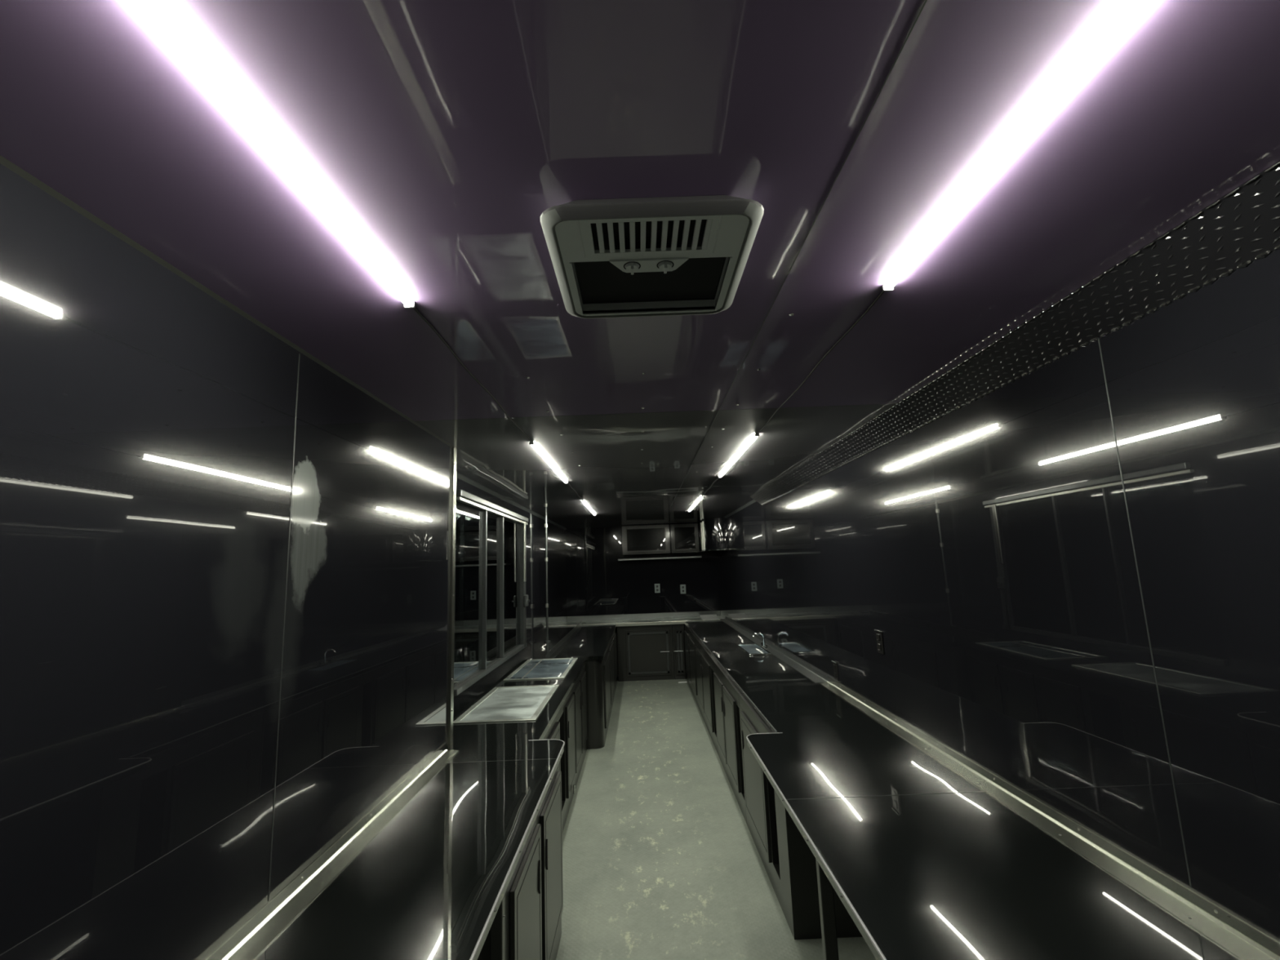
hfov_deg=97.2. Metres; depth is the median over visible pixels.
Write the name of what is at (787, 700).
countertop
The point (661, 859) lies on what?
floor
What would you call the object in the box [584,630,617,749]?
base cabinet
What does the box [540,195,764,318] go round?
air conditioner
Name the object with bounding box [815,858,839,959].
support post
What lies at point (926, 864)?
countertop
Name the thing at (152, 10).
recessed light
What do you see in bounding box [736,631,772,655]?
sink
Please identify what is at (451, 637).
trim
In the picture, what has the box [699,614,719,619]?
paper sheet
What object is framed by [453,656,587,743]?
countertop
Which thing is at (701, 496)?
recessed light
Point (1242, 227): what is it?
trim
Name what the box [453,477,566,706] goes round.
wall
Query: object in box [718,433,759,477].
recessed light
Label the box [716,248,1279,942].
wall
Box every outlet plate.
[654,583,660,592]
[680,584,685,593]
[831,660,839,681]
[874,629,884,654]
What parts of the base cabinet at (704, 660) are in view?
door, door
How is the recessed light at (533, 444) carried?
in the ceiling
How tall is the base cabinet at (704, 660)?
0.836 m
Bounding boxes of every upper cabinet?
[622,524,670,555]
[669,523,699,553]
[697,517,727,552]
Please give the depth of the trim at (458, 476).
5.05 m
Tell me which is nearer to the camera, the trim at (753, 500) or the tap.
the tap
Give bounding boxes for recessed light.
[130,0,414,308]
[528,441,568,483]
[581,500,595,515]
[688,495,703,511]
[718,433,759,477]
[882,0,1152,291]
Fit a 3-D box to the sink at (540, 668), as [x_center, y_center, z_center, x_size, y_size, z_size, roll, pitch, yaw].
[-0.847,1.663,4.986,0.485,0.007,1.000,-2,-9,0]
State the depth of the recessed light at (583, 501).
6.20 m
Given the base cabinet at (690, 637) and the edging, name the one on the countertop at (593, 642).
the edging
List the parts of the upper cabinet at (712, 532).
trim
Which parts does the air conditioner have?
knob, control panel, knob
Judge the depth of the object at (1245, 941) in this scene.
1.58 m
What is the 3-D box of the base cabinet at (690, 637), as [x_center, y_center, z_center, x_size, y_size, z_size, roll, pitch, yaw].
[1.013,2.485,7.780,0.665,0.836,1.725,-2,-9,0]
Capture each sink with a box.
[453,684,559,724]
[503,657,577,680]
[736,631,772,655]
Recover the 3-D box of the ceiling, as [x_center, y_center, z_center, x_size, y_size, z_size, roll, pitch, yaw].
[-0.001,-0.068,4.209,2.746,0.063,10.900,-2,-9,0]
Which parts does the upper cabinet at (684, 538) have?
door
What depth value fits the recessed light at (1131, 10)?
0.88 m
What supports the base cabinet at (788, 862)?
on the floor
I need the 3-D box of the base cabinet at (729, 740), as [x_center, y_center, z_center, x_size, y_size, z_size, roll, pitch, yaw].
[1.011,1.987,4.533,0.665,0.836,1.395,-2,-9,0]
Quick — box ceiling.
[0,0,1279,528]
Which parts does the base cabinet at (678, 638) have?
door, raised frame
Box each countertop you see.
[254,739,564,959]
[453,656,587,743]
[517,623,616,660]
[561,610,724,626]
[685,619,888,733]
[746,728,1241,959]
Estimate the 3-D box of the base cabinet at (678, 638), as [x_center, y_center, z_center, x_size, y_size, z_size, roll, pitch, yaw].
[0.610,2.690,8.983,0.180,0.825,0.617,-2,-9,0]
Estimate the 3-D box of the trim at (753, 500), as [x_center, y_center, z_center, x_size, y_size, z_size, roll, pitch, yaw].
[1.265,0.465,7.743,0.020,0.020,3.750,-2,-9,0]
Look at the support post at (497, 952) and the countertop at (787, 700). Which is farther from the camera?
the countertop at (787, 700)
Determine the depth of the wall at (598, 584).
9.46 m
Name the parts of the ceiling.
panel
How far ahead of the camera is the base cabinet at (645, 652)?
8.70 m
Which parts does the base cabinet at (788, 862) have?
door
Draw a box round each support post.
[489,894,505,959]
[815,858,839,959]
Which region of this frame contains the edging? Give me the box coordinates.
[545,622,581,657]
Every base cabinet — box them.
[477,763,563,959]
[542,666,587,832]
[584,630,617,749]
[617,624,674,681]
[671,623,686,679]
[684,623,698,706]
[695,637,718,754]
[712,660,746,823]
[738,693,862,939]
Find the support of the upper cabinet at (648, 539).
attached to the wall at (598, 584)
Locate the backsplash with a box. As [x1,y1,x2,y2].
[566,610,719,622]
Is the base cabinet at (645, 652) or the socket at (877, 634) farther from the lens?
the base cabinet at (645, 652)
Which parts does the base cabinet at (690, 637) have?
door, door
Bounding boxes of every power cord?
[413,307,532,442]
[756,290,884,434]
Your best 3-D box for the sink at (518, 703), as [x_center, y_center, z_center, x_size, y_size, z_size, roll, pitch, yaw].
[-0.847,1.474,3.751,0.485,0.007,0.980,-2,-9,0]
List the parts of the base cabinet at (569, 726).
door, door, door catch, door, door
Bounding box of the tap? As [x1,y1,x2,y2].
[752,631,764,647]
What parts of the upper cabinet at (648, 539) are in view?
door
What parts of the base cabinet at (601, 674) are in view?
door, door, door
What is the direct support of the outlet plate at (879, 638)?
attached to the wall at (1068, 575)
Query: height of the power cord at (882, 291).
0.006 m
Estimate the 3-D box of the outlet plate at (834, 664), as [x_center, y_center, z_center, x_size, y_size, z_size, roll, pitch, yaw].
[1.319,1.289,3.808,0.013,0.122,0.080,-2,-9,0]
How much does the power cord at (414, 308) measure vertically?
0.006 m
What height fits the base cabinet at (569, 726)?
0.836 m
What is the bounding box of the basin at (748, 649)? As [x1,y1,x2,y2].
[739,644,767,653]
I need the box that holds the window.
[453,488,529,695]
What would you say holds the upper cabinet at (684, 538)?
attached to the wall at (598, 584)
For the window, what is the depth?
4.58 m
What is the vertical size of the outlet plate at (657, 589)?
0.150 m
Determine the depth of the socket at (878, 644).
3.08 m
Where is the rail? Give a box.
[617,555,701,560]
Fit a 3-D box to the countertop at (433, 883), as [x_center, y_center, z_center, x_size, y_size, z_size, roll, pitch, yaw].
[-0.666,1.026,0.736,0.579,0.036,4.365,-2,-9,0]
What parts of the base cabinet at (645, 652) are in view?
raised frame, door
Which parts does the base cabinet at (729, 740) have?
door, door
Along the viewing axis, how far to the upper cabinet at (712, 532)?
8.38 m
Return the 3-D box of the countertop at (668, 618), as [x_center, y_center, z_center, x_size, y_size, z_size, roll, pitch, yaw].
[0.060,2.234,9.043,2.546,0.130,0.645,-2,-9,0]
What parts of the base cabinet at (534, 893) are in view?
door, door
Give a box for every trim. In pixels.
[0,155,454,447]
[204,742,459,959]
[448,447,456,748]
[456,473,566,529]
[720,616,827,683]
[724,499,755,518]
[750,160,1279,506]
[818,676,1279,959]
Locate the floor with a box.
[555,673,876,959]
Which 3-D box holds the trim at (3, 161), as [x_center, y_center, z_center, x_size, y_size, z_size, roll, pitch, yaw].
[-1.009,-0.498,0.937,0.008,0.008,4.300,-2,-9,0]
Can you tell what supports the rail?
attached to the wall at (598, 584)
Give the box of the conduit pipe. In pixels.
[543,515,551,642]
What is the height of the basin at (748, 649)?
0.002 m
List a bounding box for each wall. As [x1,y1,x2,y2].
[0,163,452,959]
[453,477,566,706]
[565,524,719,670]
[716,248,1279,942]
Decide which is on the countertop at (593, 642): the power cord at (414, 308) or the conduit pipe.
the conduit pipe
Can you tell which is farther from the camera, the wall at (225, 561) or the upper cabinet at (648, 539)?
the upper cabinet at (648, 539)
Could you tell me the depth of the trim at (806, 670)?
5.04 m
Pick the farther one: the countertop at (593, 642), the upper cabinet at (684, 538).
the upper cabinet at (684, 538)
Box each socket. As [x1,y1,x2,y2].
[876,633,879,640]
[877,643,880,650]

